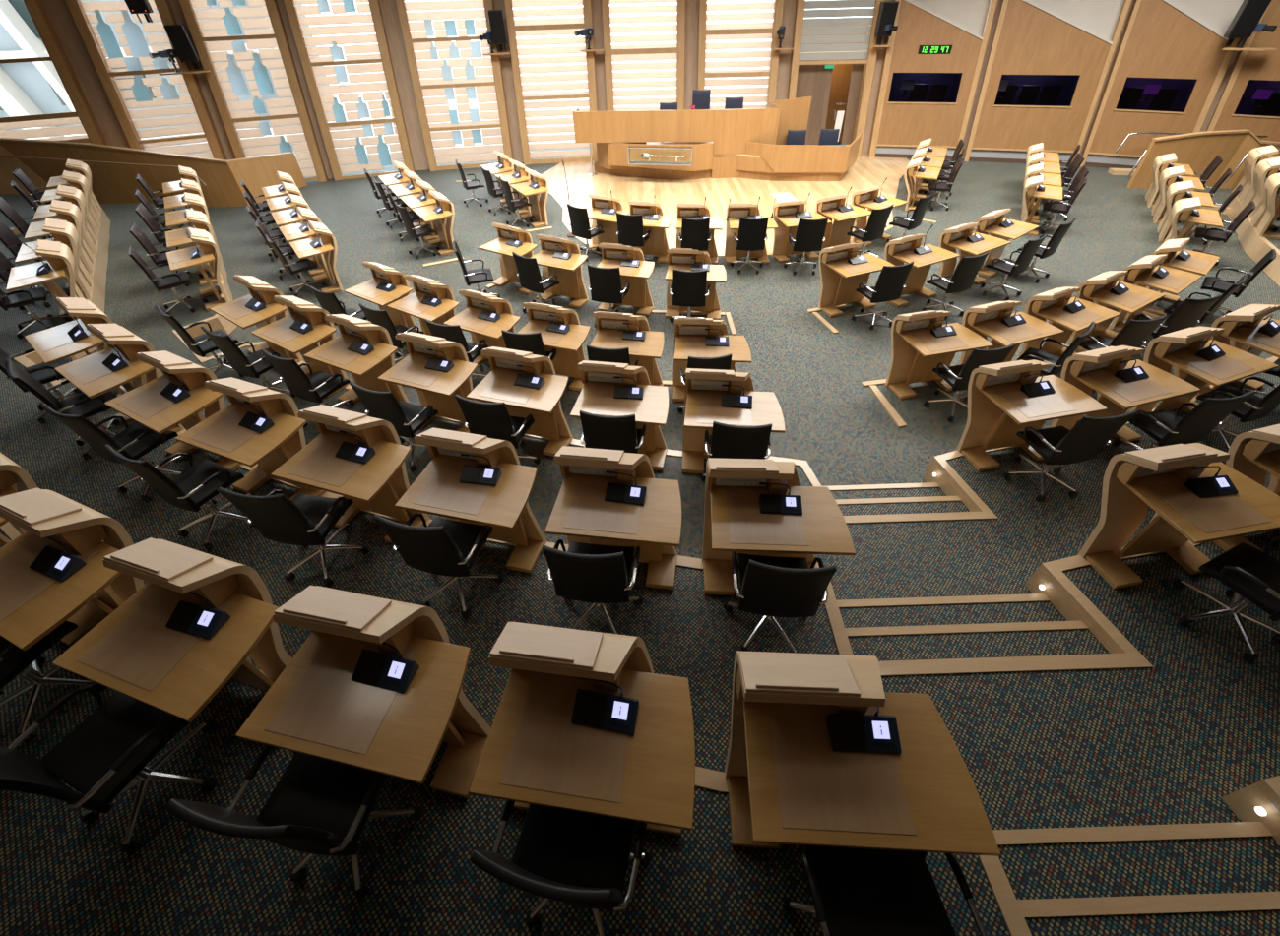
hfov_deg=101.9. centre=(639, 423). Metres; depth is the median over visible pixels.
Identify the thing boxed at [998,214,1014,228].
console
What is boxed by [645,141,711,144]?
countertop
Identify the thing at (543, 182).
hood
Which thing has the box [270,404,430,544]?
desk
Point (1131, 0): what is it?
trim
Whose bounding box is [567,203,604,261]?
swivel chair
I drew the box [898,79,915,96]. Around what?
monitor
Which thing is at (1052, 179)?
desk
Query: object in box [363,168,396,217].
swivel chair
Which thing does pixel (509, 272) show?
desk
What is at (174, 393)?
console
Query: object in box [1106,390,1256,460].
swivel chair
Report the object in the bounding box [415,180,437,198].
hood
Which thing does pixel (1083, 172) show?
swivel chair
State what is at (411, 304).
desk
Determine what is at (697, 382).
hood
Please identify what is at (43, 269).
console
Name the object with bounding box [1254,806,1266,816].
step light
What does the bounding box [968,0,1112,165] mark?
wall
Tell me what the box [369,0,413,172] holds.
trim
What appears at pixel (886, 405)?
trim
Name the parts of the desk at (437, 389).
reading lid, socket panel, modesty panel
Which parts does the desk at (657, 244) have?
reading lid, socket panel, modesty panel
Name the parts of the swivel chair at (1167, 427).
leg, armrest, seat, armrest, backrest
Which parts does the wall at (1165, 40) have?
sill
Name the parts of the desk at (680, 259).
reading lid, socket panel, modesty panel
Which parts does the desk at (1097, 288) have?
socket panel, modesty panel, reading lid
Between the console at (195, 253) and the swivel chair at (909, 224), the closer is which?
the console at (195, 253)
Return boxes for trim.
[0,521,1279,935]
[13,192,1203,676]
[24,0,102,144]
[29,355,76,364]
[35,0,108,145]
[65,0,145,149]
[155,0,223,159]
[164,0,227,160]
[172,189,1279,523]
[179,0,243,158]
[188,320,227,337]
[265,0,325,182]
[273,0,327,181]
[283,0,342,180]
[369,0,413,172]
[377,0,415,172]
[395,0,436,171]
[423,256,464,267]
[484,0,511,159]
[485,283,496,288]
[491,0,512,159]
[504,0,529,164]
[526,226,552,232]
[583,0,597,161]
[590,0,597,111]
[601,0,612,111]
[650,310,725,316]
[662,380,672,385]
[677,0,685,110]
[683,0,686,110]
[698,0,705,90]
[725,312,736,335]
[766,0,783,104]
[774,4,783,100]
[786,0,804,99]
[807,304,845,313]
[812,312,838,333]
[825,482,939,491]
[835,496,961,505]
[836,593,1049,607]
[844,620,1087,637]
[856,0,885,157]
[860,0,886,156]
[861,379,886,386]
[867,0,900,157]
[869,384,906,427]
[922,218,936,223]
[923,461,975,511]
[958,0,997,152]
[960,0,997,153]
[963,0,1008,161]
[992,822,1273,845]
[1017,892,1279,917]
[1024,568,1116,653]
[1071,0,1131,162]
[1079,0,1132,153]
[1080,0,1141,166]
[1192,38,1239,132]
[1199,38,1240,131]
[1206,8,1267,130]
[1220,783,1279,844]
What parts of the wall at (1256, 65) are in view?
sill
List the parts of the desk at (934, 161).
reading lid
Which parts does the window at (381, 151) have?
silhouette panel, silhouette panel, silhouette panel, silhouette panel, silhouette panel, silhouette panel, silhouette panel, silhouette panel, silhouette panel, silhouette panel, silhouette panel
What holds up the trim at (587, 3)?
attached to the wall at (597, 9)
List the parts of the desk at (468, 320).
reading lid, socket panel, modesty panel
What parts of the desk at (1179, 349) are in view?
socket panel, modesty panel, reading lid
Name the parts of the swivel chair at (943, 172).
seat, backrest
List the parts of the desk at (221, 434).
reading lid, socket panel, modesty panel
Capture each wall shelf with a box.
[158,69,210,75]
[482,52,510,55]
[580,48,604,51]
[773,47,792,50]
[873,44,893,47]
[1222,47,1277,51]
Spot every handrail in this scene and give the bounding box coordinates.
[0,154,178,168]
[1114,131,1268,161]
[1127,150,1146,177]
[1223,149,1279,185]
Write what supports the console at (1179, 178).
on the desk at (1169, 176)
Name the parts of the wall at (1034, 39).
sill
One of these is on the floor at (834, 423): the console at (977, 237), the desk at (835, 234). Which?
the desk at (835, 234)
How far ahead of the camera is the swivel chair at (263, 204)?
11.47 m
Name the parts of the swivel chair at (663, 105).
backrest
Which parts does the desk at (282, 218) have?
reading lid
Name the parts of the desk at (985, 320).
socket panel, reading lid, modesty panel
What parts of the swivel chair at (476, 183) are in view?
backrest, seat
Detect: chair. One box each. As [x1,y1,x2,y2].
[0,196,44,261]
[0,219,55,280]
[0,251,69,310]
[0,280,72,338]
[0,347,81,424]
[0,620,106,743]
[0,685,215,855]
[4,359,137,459]
[10,181,56,238]
[11,168,64,218]
[40,403,191,503]
[103,444,255,550]
[127,245,207,315]
[128,222,203,286]
[133,189,174,247]
[134,202,181,249]
[135,174,184,227]
[154,305,244,377]
[164,745,424,899]
[199,325,295,397]
[216,487,369,586]
[240,180,280,226]
[243,191,286,245]
[246,204,292,261]
[255,218,313,279]
[259,348,354,433]
[264,234,325,297]
[309,285,367,325]
[349,382,438,472]
[358,303,424,361]
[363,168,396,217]
[373,178,413,229]
[373,512,503,619]
[384,187,427,242]
[394,201,439,258]
[425,320,488,376]
[452,240,500,308]
[454,394,540,464]
[455,159,488,207]
[470,800,650,935]
[480,166,512,215]
[499,176,532,227]
[501,329,556,361]
[512,252,559,313]
[542,539,642,634]
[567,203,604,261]
[579,410,646,453]
[586,264,630,326]
[586,344,638,366]
[616,212,650,261]
[659,102,678,142]
[669,268,709,321]
[677,353,732,412]
[678,217,711,251]
[692,89,710,109]
[700,421,771,481]
[723,551,836,653]
[724,96,743,109]
[730,217,768,274]
[781,845,987,935]
[783,217,828,275]
[786,129,806,144]
[817,128,839,145]
[846,204,894,257]
[851,261,914,329]
[886,192,934,242]
[908,83,929,102]
[922,251,989,319]
[923,343,1015,422]
[924,149,964,199]
[925,138,963,184]
[926,83,949,102]
[928,158,962,210]
[980,233,1047,301]
[994,84,1018,104]
[1003,409,1138,502]
[1013,217,1076,282]
[1014,321,1095,377]
[1016,84,1040,105]
[1033,177,1087,233]
[1034,153,1084,202]
[1034,165,1088,221]
[1035,85,1062,105]
[1059,144,1080,176]
[1079,315,1167,391]
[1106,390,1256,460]
[1116,86,1144,109]
[1136,294,1221,351]
[1147,88,1179,111]
[1163,274,1248,323]
[1171,537,1279,663]
[1176,184,1242,245]
[1177,168,1231,225]
[1181,155,1222,185]
[1181,377,1279,452]
[1192,200,1256,265]
[1200,249,1276,316]
[1242,358,1279,395]
[1252,92,1279,116]
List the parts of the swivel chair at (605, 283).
backrest, seat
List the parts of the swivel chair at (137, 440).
backrest, armrest, leg, seat, leg, armrest, leg, leg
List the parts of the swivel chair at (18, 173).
backrest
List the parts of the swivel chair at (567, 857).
armrest, leg, backrest, seat, leg, leg, armrest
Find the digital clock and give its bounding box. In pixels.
[917,45,952,54]
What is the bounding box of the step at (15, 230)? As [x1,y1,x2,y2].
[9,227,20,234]
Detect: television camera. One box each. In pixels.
[148,48,180,71]
[479,31,494,53]
[574,27,593,49]
[776,26,785,48]
[877,24,897,45]
[1237,22,1277,48]
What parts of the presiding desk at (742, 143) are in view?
panel, panel, panel, panel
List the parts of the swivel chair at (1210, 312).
seat, armrest, backrest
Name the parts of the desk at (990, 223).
socket panel, reading lid, modesty panel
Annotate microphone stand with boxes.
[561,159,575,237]
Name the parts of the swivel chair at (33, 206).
backrest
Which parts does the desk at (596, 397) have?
reading lid, socket panel, modesty panel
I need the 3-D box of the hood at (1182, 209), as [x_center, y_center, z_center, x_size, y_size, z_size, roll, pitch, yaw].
[9.569,-3.782,9.116,0.265,0.302,0.675,24,47,27]
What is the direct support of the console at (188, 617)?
on the desk at (132, 653)
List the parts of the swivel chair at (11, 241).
backrest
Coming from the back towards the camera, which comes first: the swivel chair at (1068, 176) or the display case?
the display case
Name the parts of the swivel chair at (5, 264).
backrest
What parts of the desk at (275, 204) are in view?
reading lid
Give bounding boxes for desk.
[0,452,38,546]
[0,487,144,650]
[5,239,85,319]
[14,217,92,299]
[24,199,94,274]
[24,297,132,411]
[32,184,97,254]
[40,170,100,235]
[46,158,101,218]
[52,537,291,722]
[54,323,185,433]
[104,350,241,470]
[162,165,199,206]
[163,178,204,243]
[165,192,209,227]
[165,208,222,286]
[165,227,229,311]
[174,377,325,500]
[209,274,303,368]
[235,585,491,798]
[250,295,349,397]
[261,171,299,225]
[265,181,303,241]
[270,193,313,258]
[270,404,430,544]
[278,206,327,276]
[289,220,343,292]
[304,314,409,404]
[344,261,419,330]
[378,160,410,210]
[378,331,478,433]
[386,274,459,335]
[387,169,425,226]
[394,427,547,574]
[399,179,439,241]
[411,190,454,255]
[443,289,520,365]
[466,346,574,456]
[468,622,695,835]
[478,222,537,295]
[479,150,513,203]
[494,158,530,214]
[510,168,548,228]
[517,302,590,391]
[530,234,589,308]
[544,446,681,589]
[570,360,668,470]
[573,96,862,181]
[585,193,629,253]
[586,311,664,386]
[596,242,654,317]
[628,200,671,262]
[664,248,726,319]
[672,318,751,401]
[675,202,722,264]
[681,368,785,473]
[702,457,855,598]
[710,154,774,173]
[724,202,777,264]
[724,650,1000,856]
[771,199,831,262]
[815,193,871,253]
[818,243,894,317]
[851,186,908,247]
[884,234,959,307]
[885,310,993,399]
[903,157,941,211]
[910,147,945,198]
[915,138,947,187]
[935,222,1011,294]
[956,359,1107,471]
[958,300,1063,365]
[973,208,1039,277]
[1019,286,1121,375]
[1021,163,1061,220]
[1021,175,1062,236]
[1022,152,1060,205]
[1023,142,1059,191]
[1049,345,1200,443]
[1066,270,1165,352]
[1078,443,1279,589]
[1109,255,1202,331]
[1128,326,1279,413]
[1144,152,1195,207]
[1144,238,1219,317]
[1151,165,1205,223]
[1156,180,1215,242]
[1163,196,1223,249]
[1196,304,1279,395]
[1212,424,1279,551]
[1232,144,1279,203]
[1240,156,1279,218]
[1249,173,1279,239]
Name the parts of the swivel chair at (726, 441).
armrest, backrest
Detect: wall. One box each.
[0,137,307,207]
[41,0,144,149]
[168,0,246,160]
[276,0,333,179]
[379,0,429,170]
[492,0,523,162]
[591,0,607,111]
[684,0,700,109]
[767,0,796,100]
[799,24,871,141]
[861,0,892,154]
[875,0,983,159]
[888,72,1279,116]
[910,0,990,36]
[960,0,1002,158]
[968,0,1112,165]
[1028,0,1124,40]
[1080,0,1133,154]
[1084,0,1228,168]
[1126,128,1279,189]
[1168,0,1243,34]
[1200,38,1244,131]
[1213,0,1279,141]
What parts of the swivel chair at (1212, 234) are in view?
seat, armrest, backrest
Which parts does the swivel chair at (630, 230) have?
backrest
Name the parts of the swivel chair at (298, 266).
backrest, seat, armrest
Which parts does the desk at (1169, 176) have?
modesty panel, reading lid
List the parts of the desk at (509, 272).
reading lid, socket panel, modesty panel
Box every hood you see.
[0,452,38,491]
[0,489,132,554]
[35,241,73,271]
[42,221,78,248]
[49,203,82,226]
[55,188,85,209]
[55,298,113,327]
[61,174,89,192]
[64,162,91,180]
[86,325,155,361]
[102,539,266,608]
[136,354,217,390]
[178,167,199,185]
[180,179,204,199]
[184,195,208,216]
[185,210,213,235]
[187,228,220,255]
[203,383,298,418]
[233,276,283,304]
[272,585,445,655]
[273,297,333,325]
[276,172,296,186]
[281,182,303,197]
[287,194,311,209]
[296,207,320,228]
[297,412,399,447]
[308,221,336,246]
[324,316,391,344]
[362,262,409,286]
[391,161,410,177]
[395,335,468,361]
[403,170,422,188]
[404,275,454,300]
[414,438,518,467]
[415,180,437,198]
[428,191,454,212]
[458,291,513,314]
[481,350,555,376]
[488,622,650,692]
[491,223,532,243]
[493,151,513,168]
[509,159,529,177]
[522,304,579,324]
[524,168,548,189]
[535,235,580,255]
[553,452,653,485]
[576,365,650,386]
[588,194,623,210]
[592,314,649,331]
[598,244,644,260]
[628,201,663,215]
[667,250,711,266]
[674,320,728,336]
[676,204,710,217]
[685,370,754,394]
[705,459,799,495]
[726,204,760,217]
[733,650,885,714]
[772,200,807,216]
[815,194,848,212]
[819,243,862,263]
[851,186,882,203]
[884,234,926,255]
[891,310,951,333]
[903,157,923,177]
[910,147,927,160]
[915,138,931,150]
[938,222,979,244]
[961,300,1021,325]
[968,359,1050,389]
[974,208,1010,230]
[1023,175,1043,196]
[1024,163,1043,184]
[1024,286,1080,313]
[1025,142,1043,161]
[1025,152,1043,169]
[1061,345,1144,377]
[1076,270,1127,297]
[1104,443,1230,484]
[1120,255,1167,280]
[1144,326,1224,358]
[1152,152,1177,173]
[1152,238,1190,263]
[1159,165,1185,187]
[1166,180,1194,202]
[1171,196,1201,221]
[1211,304,1279,335]
[1227,431,1279,460]
[1245,144,1279,166]
[1254,156,1279,179]
[1264,173,1279,194]
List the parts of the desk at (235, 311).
reading lid, modesty panel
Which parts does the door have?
panel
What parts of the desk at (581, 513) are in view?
reading lid, socket panel, modesty panel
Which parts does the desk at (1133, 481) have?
modesty panel, socket panel, reading lid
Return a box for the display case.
[628,145,693,165]
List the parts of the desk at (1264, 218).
modesty panel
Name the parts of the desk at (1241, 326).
modesty panel, socket panel, reading lid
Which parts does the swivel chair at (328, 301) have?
backrest, seat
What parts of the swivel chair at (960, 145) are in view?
seat, backrest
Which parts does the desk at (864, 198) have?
socket panel, reading lid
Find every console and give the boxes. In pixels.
[21,241,50,275]
[29,536,86,581]
[66,317,87,341]
[101,344,128,372]
[159,372,190,403]
[165,591,230,639]
[190,241,200,258]
[238,400,274,433]
[245,290,265,311]
[277,180,285,191]
[283,191,291,203]
[289,204,298,217]
[289,311,313,333]
[298,218,309,232]
[310,233,321,248]
[335,430,376,463]
[347,331,374,355]
[351,641,419,693]
[376,274,395,291]
[393,169,402,179]
[405,179,414,190]
[417,189,427,201]
[420,288,442,307]
[424,348,453,372]
[433,200,443,213]
[459,453,502,486]
[477,303,500,321]
[495,158,504,169]
[505,232,522,247]
[512,167,520,178]
[513,364,544,388]
[528,177,539,189]
[546,315,570,334]
[552,245,571,259]
[571,676,639,735]
[600,190,617,214]
[604,470,646,506]
[613,377,643,399]
[620,253,639,267]
[622,322,645,340]
[643,195,659,220]
[691,257,709,271]
[694,196,708,219]
[704,328,728,346]
[721,384,752,408]
[746,195,762,218]
[758,482,802,514]
[794,192,812,218]
[826,706,901,754]
[837,186,853,212]
[847,251,868,264]
[873,177,887,202]
[913,224,933,255]
[917,165,925,172]
[923,155,930,161]
[930,320,957,337]
[966,229,984,243]
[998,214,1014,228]
[1000,309,1025,326]
[1020,374,1055,397]
[1036,185,1045,191]
[1062,295,1086,314]
[1109,278,1129,295]
[1113,359,1149,383]
[1152,262,1169,278]
[1174,248,1191,260]
[1175,176,1183,182]
[1183,191,1192,197]
[1183,465,1238,498]
[1189,209,1200,216]
[1195,338,1225,361]
[1257,315,1279,336]
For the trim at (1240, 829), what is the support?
attached to the floor at (1248, 864)
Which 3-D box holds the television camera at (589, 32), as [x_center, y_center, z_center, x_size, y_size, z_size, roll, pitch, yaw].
[-1.502,-10.437,14.095,0.563,0.460,0.140,-29,47,-28]
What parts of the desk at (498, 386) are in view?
reading lid, socket panel, modesty panel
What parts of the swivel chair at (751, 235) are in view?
backrest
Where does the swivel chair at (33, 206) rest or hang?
on the floor at (1163, 743)
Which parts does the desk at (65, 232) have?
reading lid, modesty panel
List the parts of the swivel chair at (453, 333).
backrest, seat, leg, armrest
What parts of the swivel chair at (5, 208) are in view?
backrest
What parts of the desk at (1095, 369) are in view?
socket panel, reading lid, modesty panel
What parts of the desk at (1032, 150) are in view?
reading lid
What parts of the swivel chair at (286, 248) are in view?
backrest, seat, armrest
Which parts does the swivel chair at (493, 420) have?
backrest, seat, leg, armrest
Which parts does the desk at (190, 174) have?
reading lid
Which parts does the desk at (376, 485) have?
reading lid, socket panel, modesty panel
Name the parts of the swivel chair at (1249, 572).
leg, leg, leg, seat, leg, armrest, leg, armrest, backrest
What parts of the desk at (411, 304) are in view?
reading lid, socket panel, modesty panel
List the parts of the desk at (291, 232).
reading lid, modesty panel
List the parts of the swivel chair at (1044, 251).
seat, leg, backrest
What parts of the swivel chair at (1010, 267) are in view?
leg, leg, armrest, seat, leg, leg, armrest, backrest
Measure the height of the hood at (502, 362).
0.302 m
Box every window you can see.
[0,0,91,194]
[0,0,334,139]
[74,0,214,158]
[187,0,319,182]
[291,0,405,180]
[402,0,505,170]
[510,0,593,164]
[607,0,678,110]
[703,0,776,109]
[797,0,878,64]
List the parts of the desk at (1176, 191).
modesty panel, reading lid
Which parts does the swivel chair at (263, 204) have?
backrest, seat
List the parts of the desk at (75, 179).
reading lid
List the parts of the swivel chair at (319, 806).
backrest, armrest, leg, seat, leg, armrest, leg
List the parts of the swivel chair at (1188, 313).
armrest, seat, backrest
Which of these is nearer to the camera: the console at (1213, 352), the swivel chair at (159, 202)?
the console at (1213, 352)
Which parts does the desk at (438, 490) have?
reading lid, socket panel, modesty panel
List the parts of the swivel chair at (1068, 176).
backrest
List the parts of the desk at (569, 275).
reading lid, socket panel, modesty panel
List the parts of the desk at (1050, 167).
reading lid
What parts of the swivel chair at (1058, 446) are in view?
leg, leg, armrest, seat, leg, leg, leg, backrest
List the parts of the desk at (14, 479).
modesty panel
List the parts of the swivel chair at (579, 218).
backrest, seat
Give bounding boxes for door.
[794,64,868,144]
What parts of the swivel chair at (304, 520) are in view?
backrest, armrest, leg, seat, leg, leg, armrest, leg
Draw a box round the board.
[770,192,796,201]
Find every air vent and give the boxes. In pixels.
[875,145,956,155]
[969,149,1073,160]
[1086,153,1142,166]
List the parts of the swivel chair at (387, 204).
backrest, seat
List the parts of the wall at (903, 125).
sill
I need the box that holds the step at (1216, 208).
[1164,194,1230,214]
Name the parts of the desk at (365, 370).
reading lid, socket panel, modesty panel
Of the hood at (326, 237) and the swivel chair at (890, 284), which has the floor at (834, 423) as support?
the swivel chair at (890, 284)
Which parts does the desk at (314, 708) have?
reading lid, modesty panel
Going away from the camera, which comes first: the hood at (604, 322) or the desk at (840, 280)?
the hood at (604, 322)
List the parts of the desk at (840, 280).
socket panel, reading lid, modesty panel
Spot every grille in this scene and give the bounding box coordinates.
[125,0,148,12]
[164,26,196,61]
[488,11,506,43]
[878,2,897,35]
[1229,0,1271,36]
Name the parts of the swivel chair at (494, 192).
backrest, seat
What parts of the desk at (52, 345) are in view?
reading lid, modesty panel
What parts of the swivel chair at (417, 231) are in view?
backrest, seat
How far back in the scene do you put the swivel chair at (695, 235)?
9.11 m
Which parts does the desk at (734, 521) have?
socket panel, reading lid, modesty panel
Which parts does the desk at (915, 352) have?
socket panel, reading lid, modesty panel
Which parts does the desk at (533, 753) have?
reading lid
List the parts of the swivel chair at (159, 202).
backrest, seat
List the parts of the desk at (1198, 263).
reading lid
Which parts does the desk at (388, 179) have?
reading lid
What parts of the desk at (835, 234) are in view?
socket panel, reading lid, modesty panel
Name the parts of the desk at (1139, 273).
modesty panel, reading lid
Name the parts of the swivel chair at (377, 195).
backrest, seat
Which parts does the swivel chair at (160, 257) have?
backrest, seat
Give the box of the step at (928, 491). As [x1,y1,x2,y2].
[830,487,946,500]
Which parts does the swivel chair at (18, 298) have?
backrest, armrest, seat, leg, leg, leg, leg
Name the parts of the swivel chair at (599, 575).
armrest, leg, backrest, seat, leg, leg, armrest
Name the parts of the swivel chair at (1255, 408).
armrest, leg, seat, leg, armrest, backrest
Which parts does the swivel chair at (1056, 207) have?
seat, armrest, backrest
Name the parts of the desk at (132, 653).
reading lid, modesty panel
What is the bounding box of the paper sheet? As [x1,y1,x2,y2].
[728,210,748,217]
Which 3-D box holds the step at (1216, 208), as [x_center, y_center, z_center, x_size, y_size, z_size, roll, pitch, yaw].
[12.457,-4.668,11.263,0.100,0.120,2.000,-26,46,-26]
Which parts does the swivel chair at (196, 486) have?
backrest, armrest, leg, seat, leg, armrest, leg, leg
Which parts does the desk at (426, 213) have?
reading lid, modesty panel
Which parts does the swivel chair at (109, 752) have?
backrest, armrest, leg, seat, leg, armrest, leg, leg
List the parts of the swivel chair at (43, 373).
backrest, armrest, armrest, seat, leg, leg, leg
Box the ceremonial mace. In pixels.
[640,152,684,163]
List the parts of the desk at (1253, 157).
reading lid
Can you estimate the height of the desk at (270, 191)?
1.017 m
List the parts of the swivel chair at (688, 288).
backrest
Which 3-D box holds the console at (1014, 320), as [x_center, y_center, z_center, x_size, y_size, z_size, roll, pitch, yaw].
[4.662,-1.330,6.462,0.290,0.157,0.151,-14,42,-14]
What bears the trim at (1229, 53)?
attached to the wall at (1237, 52)
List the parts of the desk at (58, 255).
reading lid, modesty panel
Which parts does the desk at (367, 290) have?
reading lid, socket panel, modesty panel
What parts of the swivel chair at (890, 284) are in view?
armrest, leg, seat, leg, backrest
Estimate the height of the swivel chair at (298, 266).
0.995 m
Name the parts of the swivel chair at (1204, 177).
backrest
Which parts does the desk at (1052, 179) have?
modesty panel, reading lid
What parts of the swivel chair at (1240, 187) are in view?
backrest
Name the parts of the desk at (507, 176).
modesty panel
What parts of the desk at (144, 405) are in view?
reading lid, modesty panel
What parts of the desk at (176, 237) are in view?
reading lid, modesty panel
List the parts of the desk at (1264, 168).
reading lid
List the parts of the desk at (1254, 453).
reading lid, socket panel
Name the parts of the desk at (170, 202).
reading lid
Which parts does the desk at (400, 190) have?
reading lid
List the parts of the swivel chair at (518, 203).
backrest, seat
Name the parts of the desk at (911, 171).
reading lid, modesty panel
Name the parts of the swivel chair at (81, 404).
backrest, seat, armrest, leg, leg, leg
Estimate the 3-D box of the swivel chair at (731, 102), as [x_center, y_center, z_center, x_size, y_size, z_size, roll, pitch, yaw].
[2.535,-8.242,14.087,0.607,0.995,0.577,1,40,4]
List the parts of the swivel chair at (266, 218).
backrest, seat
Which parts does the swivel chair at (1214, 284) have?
seat, armrest, armrest, backrest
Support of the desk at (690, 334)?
on the floor at (834, 423)
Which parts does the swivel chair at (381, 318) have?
backrest, seat, armrest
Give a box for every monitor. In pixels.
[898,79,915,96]
[995,78,1010,98]
[1139,83,1162,102]
[1247,88,1275,108]
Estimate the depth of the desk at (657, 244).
9.81 m
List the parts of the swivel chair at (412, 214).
backrest, seat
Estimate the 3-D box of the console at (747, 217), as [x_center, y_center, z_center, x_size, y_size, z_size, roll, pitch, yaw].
[2.080,-3.873,9.359,0.280,0.413,0.139,2,40,4]
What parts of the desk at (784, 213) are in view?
socket panel, reading lid, modesty panel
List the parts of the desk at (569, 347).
reading lid, socket panel, modesty panel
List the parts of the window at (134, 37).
silhouette panel, silhouette panel, silhouette panel, silhouette panel, silhouette panel, silhouette panel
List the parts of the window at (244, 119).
silhouette panel, silhouette panel, silhouette panel, silhouette panel, silhouette panel, silhouette panel, silhouette panel, silhouette panel, silhouette panel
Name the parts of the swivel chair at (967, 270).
leg, armrest, seat, leg, backrest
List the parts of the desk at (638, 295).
reading lid, socket panel, modesty panel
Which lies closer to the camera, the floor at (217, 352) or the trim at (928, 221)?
the floor at (217, 352)
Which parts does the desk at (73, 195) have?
reading lid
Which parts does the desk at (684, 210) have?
reading lid, socket panel, modesty panel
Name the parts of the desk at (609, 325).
reading lid, socket panel, modesty panel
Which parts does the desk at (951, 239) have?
socket panel, reading lid, modesty panel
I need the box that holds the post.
[587,142,596,176]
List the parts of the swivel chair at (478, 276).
backrest, armrest, seat, armrest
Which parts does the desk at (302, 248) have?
reading lid, modesty panel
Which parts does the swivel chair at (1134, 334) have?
armrest, seat, backrest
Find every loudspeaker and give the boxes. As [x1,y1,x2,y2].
[124,0,153,22]
[163,24,200,70]
[487,9,508,52]
[874,0,898,44]
[1223,0,1271,47]
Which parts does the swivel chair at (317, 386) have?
backrest, armrest, seat, armrest, leg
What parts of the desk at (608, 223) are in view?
reading lid, socket panel, modesty panel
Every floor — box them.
[0,193,1279,830]
[0,527,1010,935]
[26,38,771,157]
[80,177,1279,600]
[192,333,221,357]
[206,141,1279,486]
[837,501,970,515]
[838,601,1067,628]
[847,629,1110,661]
[997,836,1279,899]
[1024,909,1279,935]
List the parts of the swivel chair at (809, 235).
backrest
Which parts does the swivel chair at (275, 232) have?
backrest, seat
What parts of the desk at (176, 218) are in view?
reading lid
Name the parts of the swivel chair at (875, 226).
seat, backrest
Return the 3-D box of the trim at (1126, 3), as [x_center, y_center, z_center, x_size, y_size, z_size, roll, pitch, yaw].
[11.783,-10.364,12.529,0.248,7.200,1.827,-2,40,0]
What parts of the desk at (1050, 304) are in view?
socket panel, reading lid, modesty panel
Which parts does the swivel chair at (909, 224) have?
armrest, seat, backrest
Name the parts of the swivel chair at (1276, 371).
leg, seat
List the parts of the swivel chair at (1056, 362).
armrest, seat, armrest, backrest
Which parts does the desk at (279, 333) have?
reading lid, modesty panel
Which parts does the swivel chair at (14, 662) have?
leg, armrest, leg, leg, seat, leg, leg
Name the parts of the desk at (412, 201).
reading lid, modesty panel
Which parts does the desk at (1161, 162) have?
modesty panel, reading lid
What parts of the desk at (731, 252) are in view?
reading lid, modesty panel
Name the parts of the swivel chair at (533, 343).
backrest, seat, armrest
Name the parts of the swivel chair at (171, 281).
backrest, armrest, leg, seat, leg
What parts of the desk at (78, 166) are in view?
reading lid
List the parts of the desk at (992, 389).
socket panel, reading lid, modesty panel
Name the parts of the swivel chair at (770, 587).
leg, armrest, leg, seat, leg, backrest, armrest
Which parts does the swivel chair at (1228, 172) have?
backrest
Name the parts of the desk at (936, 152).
reading lid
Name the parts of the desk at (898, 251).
socket panel, reading lid, modesty panel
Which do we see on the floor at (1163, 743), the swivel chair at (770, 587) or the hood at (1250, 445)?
the swivel chair at (770, 587)
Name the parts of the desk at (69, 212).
reading lid, modesty panel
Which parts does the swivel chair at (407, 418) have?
backrest, leg, seat, armrest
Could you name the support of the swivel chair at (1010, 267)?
on the floor at (834, 423)
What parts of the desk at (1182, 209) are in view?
modesty panel, reading lid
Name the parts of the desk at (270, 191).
reading lid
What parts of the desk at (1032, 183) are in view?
modesty panel, reading lid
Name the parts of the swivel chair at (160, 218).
backrest, seat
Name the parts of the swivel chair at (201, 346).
backrest, armrest, seat, leg, leg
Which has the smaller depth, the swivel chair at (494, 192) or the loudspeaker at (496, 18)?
the swivel chair at (494, 192)
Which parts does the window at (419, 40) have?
silhouette panel, silhouette panel, silhouette panel, silhouette panel, silhouette panel, silhouette panel, silhouette panel, silhouette panel, silhouette panel, silhouette panel, silhouette panel, silhouette panel, silhouette panel, silhouette panel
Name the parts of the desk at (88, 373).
reading lid, modesty panel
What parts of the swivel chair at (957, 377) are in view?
leg, armrest, leg, seat, leg, leg, backrest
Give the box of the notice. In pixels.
[833,110,844,141]
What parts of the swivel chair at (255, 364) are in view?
backrest, armrest, seat, armrest, leg, leg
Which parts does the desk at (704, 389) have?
modesty panel, socket panel, reading lid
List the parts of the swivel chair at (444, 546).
armrest, backrest, leg, seat, leg, leg, armrest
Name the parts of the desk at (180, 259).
reading lid, modesty panel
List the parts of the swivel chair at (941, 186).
seat, backrest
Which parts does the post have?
post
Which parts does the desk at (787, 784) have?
reading lid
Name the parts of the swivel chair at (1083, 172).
seat, backrest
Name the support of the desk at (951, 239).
on the floor at (834, 423)
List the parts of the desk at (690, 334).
socket panel, reading lid, modesty panel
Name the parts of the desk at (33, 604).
reading lid, modesty panel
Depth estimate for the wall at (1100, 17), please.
12.87 m
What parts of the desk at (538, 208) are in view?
reading lid, modesty panel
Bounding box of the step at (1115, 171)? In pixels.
[1107,168,1136,175]
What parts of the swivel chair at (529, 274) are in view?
backrest, seat, armrest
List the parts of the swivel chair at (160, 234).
backrest, seat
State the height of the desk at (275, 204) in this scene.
1.017 m
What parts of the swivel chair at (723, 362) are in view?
backrest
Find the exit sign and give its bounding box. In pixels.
[825,64,833,68]

